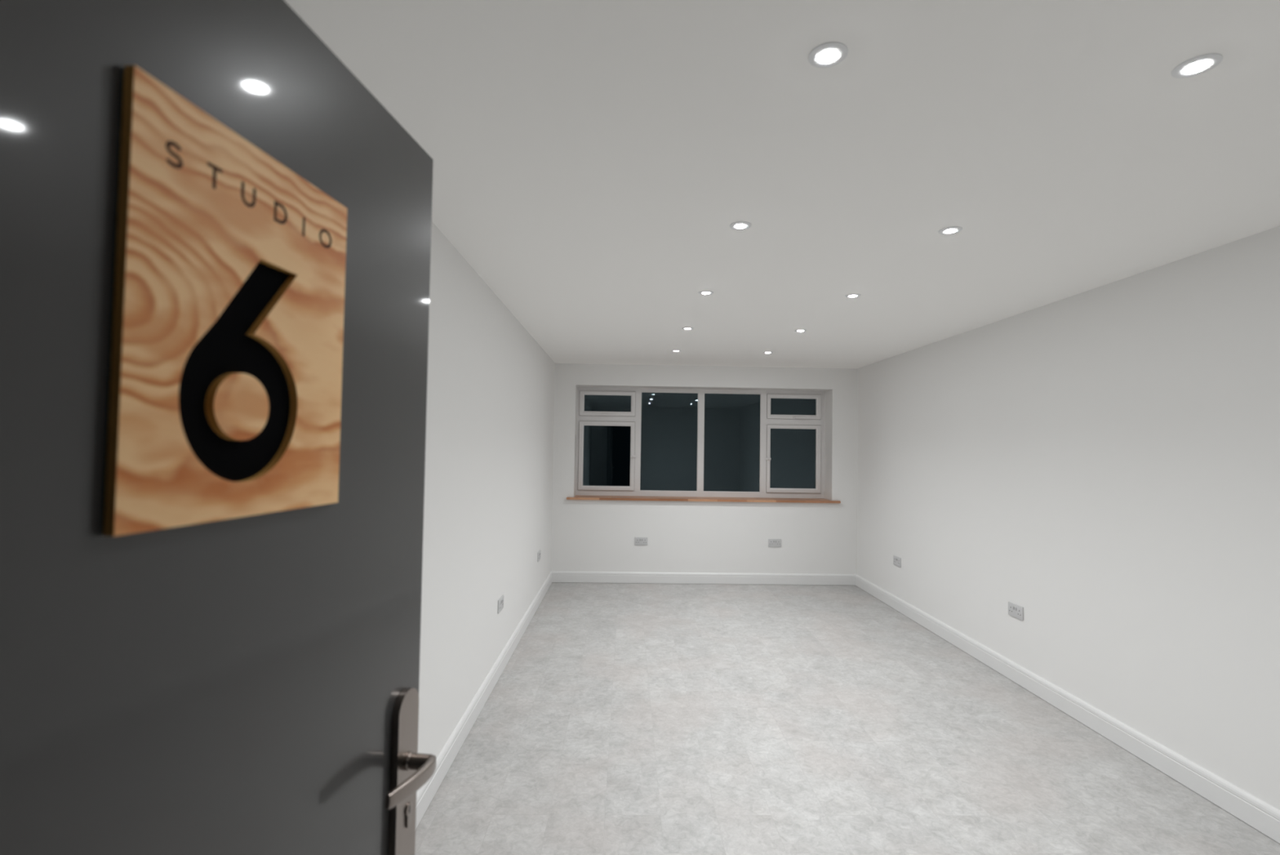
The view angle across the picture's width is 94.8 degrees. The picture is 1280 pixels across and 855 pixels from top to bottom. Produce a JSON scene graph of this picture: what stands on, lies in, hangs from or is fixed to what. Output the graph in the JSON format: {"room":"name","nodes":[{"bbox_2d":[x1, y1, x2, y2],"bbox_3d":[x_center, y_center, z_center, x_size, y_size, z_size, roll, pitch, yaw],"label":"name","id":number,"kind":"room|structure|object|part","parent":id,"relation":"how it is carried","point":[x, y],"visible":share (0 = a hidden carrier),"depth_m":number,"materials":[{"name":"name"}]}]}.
{"room":"studio","nodes":[
{"label":"studio","id":0,"kind":"room"},
{"bbox_2d":[417,221,555,758],"bbox_3d":[-0.978,0.392,3.311,0.150,2.444,6.544,1,-2,-1],"label":"wall","id":1,"kind":"structure","parent":0,"point":[488,500],"depth_m":3.20,"materials":[{"name":"white paint"}]},
{"bbox_2d":[415,571,552,829],"bbox_3d":[-0.912,1.554,3.335,0.018,0.120,6.424,1,-2,-1],"label":"baseboard","id":2,"kind":"structure","parent":1,"relation":"attached to","point":[424,794],"depth_m":3.14,"materials":[{"name":"white wood"}]},
{"bbox_2d":[497,594,503,613],"bbox_3d":[-0.921,1.170,3.900,0.012,0.086,0.146,1,-2,-1],"label":"power socket","id":3,"kind":"object","parent":1,"relation":"attached to","point":[500,602],"visible":1,"depth_m":3.88,"materials":[{"name":"grey plastic"}]},
{"bbox_2d":[537,550,540,561],"bbox_3d":[-0.958,1.221,5.596,0.012,0.086,0.146,1,-2,-1],"label":"power socket","id":4,"kind":"object","parent":1,"relation":"attached to","point":[539,552],"visible":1,"depth_m":5.57,"materials":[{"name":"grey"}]},
{"bbox_2d":[551,363,857,573],"bbox_3d":[0.736,0.530,6.768,3.728,2.444,0.300,1,-2,-1],"label":"wall","id":5,"kind":"structure","parent":0,"point":[588,535],"depth_m":6.61,"materials":[{"name":"white paint"}]},
{"bbox_2d":[634,537,647,545],"bbox_3d":[0.013,1.270,6.572,0.146,0.086,0.012,1,-2,-1],"label":"power socket","id":6,"kind":"object","parent":5,"relation":"attached to","point":[637,540],"visible":1,"depth_m":6.57,"materials":[{"name":"grey plastic"}]},
{"bbox_2d":[566,386,840,502],"bbox_3d":[0.724,0.190,6.762,3.072,1.285,0.334,1,-2,-1],"label":"window","id":7,"kind":"structure","parent":5,"relation":"in","point":[633,418],"depth_m":6.88,"materials":[{"name":"white plastic"}]},
{"bbox_3d":[-0.390,0.331,6.866,0.650,0.800,0.044,1,-2,-1],"label":"casement sash","id":8,"kind":"part","parent":7,"relation":"part of","materials":[{"name":"white plastic"}]},
{"bbox_3d":[-0.380,-0.279,6.886,0.650,0.288,0.044,1,-2,-1],"label":"casement sash","id":9,"kind":"part","parent":7,"relation":"part of","materials":[{"name":"white plastic"}]},
{"bbox_3d":[0.714,0.819,6.726,3.072,0.026,0.304,1,-2,-1],"label":"sill","id":10,"kind":"part","parent":7,"relation":"part of","materials":[{"name":"brown wood"}]},
{"bbox_3d":[1.804,0.369,6.913,0.636,0.792,0.044,1,-2,-1],"label":"casement sash","id":11,"kind":"part","parent":7,"relation":"part of","materials":[{"name":"white plastic"}]},
{"bbox_3d":[1.813,-0.244,6.933,0.636,0.288,0.044,1,-2,-1],"label":"casement sash","id":12,"kind":"part","parent":7,"relation":"part of","materials":[{"name":"white plastic"}]},
{"bbox_2d":[551,570,856,585],"bbox_3d":[0.722,1.684,6.572,3.428,0.120,0.018,1,-2,-1],"label":"baseboard","id":13,"kind":"structure","parent":5,"relation":"attached to","point":[557,575],"depth_m":6.56,"materials":[{"name":"white"}]},
{"bbox_2d":[768,538,781,546],"bbox_3d":[1.514,1.295,6.604,0.146,0.086,0.012,1,-2,-1],"label":"power socket","id":14,"kind":"object","parent":5,"relation":"attached to","point":[771,542],"visible":1,"depth_m":6.60,"materials":[{"name":"grey plastic"}]},
{"bbox_2d":[284,0,1279,368],"bbox_3d":[0.827,-0.871,3.541,3.728,0.150,6.844,1,-2,-1],"label":"ceiling","id":15,"kind":"structure","parent":0,"point":[595,162],"depth_m":1.82,"materials":[{"name":"white paint"}]},
{"bbox_2d":[682,327,693,329],"bbox_3d":[0.370,-0.767,4.564,0.089,0.005,0.089,1,-2,-1],"label":"recessed light","id":16,"kind":"object","parent":15,"relation":"in","point":[684,328],"visible":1,"depth_m":4.55,"materials":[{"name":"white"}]},
{"bbox_2d":[698,290,713,294],"bbox_3d":[0.394,-0.801,3.501,0.089,0.005,0.089,1,-2,-1],"label":"recessed light","id":17,"kind":"object","parent":15,"relation":"in","point":[702,292],"visible":1,"depth_m":3.49,"materials":[{"name":"white plastic"}]},
{"bbox_2d":[729,221,751,230],"bbox_3d":[0.417,-0.835,2.439,0.089,0.005,0.089,1,-2,-1],"label":"recessed light","id":18,"kind":"object","parent":15,"relation":"in","point":[739,225],"visible":1,"depth_m":2.43,"materials":[{"name":"white plastic"}]},
{"bbox_2d":[795,328,806,332],"bbox_3d":[1.250,-0.753,4.582,0.089,0.005,0.089,1,-2,-1],"label":"recessed light","id":19,"kind":"object","parent":15,"relation":"in","point":[798,330],"visible":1,"depth_m":4.56,"materials":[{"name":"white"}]},
{"bbox_2d":[808,41,848,67],"bbox_3d":[0.440,-0.869,1.376,0.089,0.005,0.089,1,-2,-1],"label":"recessed light","id":20,"kind":"object","parent":15,"relation":"in","point":[827,55],"visible":1,"depth_m":1.37,"materials":[{"name":"white"}]},
{"bbox_2d":[844,293,860,297],"bbox_3d":[1.274,-0.787,3.520,0.089,0.005,0.089,1,-2,-1],"label":"recessed light","id":21,"kind":"object","parent":15,"relation":"in","point":[855,295],"visible":1,"depth_m":3.51,"materials":[{"name":"white"}]},
{"bbox_2d":[938,226,962,234],"bbox_3d":[1.297,-0.821,2.458,0.089,0.005,0.089,1,-2,-1],"label":"recessed light","id":22,"kind":"object","parent":15,"relation":"in","point":[952,229],"visible":1,"depth_m":2.45,"materials":[{"name":"white"}]},
{"bbox_2d":[1171,53,1222,78],"bbox_3d":[1.320,-0.856,1.395,0.089,0.005,0.089,1,-2,-1],"label":"recessed light","id":23,"kind":"object","parent":15,"relation":"in","point":[1197,65],"visible":1,"depth_m":1.39,"materials":[{"name":"white"}]},
{"bbox_2d":[414,582,1279,854],"bbox_3d":[0.799,1.690,2.972,3.728,0.120,7.814,1,-2,-1],"label":"floor","id":24,"kind":"structure","parent":0,"point":[624,718],"depth_m":2.97,"materials":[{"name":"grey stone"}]},
{"bbox_2d":[856,226,1279,809],"bbox_3d":[2.599,0.448,3.387,0.150,2.444,6.544,1,-2,-1],"label":"wall","id":25,"kind":"structure","parent":0,"point":[1102,463],"depth_m":3.13,"materials":[{"name":"white paint"}]},
{"bbox_2d":[893,555,901,567],"bbox_3d":[2.457,1.277,5.623,0.012,0.086,0.146,1,-2,-1],"label":"power socket","id":26,"kind":"object","parent":25,"relation":"attached to","point":[896,560],"visible":1,"depth_m":5.61,"materials":[{"name":"grey plastic"}]},
{"bbox_2d":[1008,601,1023,620],"bbox_3d":[2.495,1.218,3.908,0.012,0.086,0.146,1,-2,-1],"label":"power socket","id":27,"kind":"object","parent":25,"relation":"attached to","point":[1016,611],"visible":1,"depth_m":3.90,"materials":[{"name":"grey plastic"}]},
{"bbox_2d":[855,573,1279,843],"bbox_3d":[2.496,1.608,3.407,0.018,0.120,6.424,1,-2,-1],"label":"baseboard","id":28,"kind":"structure","parent":25,"relation":"attached to","point":[1251,810],"depth_m":3.08,"materials":[{"name":"white wood"}]},
{"bbox_3d":[0.881,0.317,0.139,3.428,2.444,0.120,1,-2,-1],"label":"wall","id":29,"kind":"structure","parent":0,"visible":0},
{"bbox_2d":[0,0,436,854],"bbox_3d":[-0.384,0.537,0.549,0.104,1.977,0.762,1,-2,6],"label":"door","id":30,"kind":"structure","parent":29,"relation":"in","point":[247,685],"depth_m":0.51,"materials":[{"name":"grey paint"}]},
{"bbox_2d":[103,65,347,536],"bbox_3d":[-0.377,-0.093,0.575,0.010,0.356,0.269,1,-2,6],"label":"door sign","id":31,"kind":"object","parent":30,"relation":"attached to","point":[227,362],"visible":1,"depth_m":0.53,"materials":[{"name":"brown wood"}]},
{"bbox_3d":[-0.328,0.490,0.819,0.050,0.033,0.129,1,-2,6],"label":"lever handle","id":32,"kind":"part","parent":30,"relation":"part of","materials":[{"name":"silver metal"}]}
]}

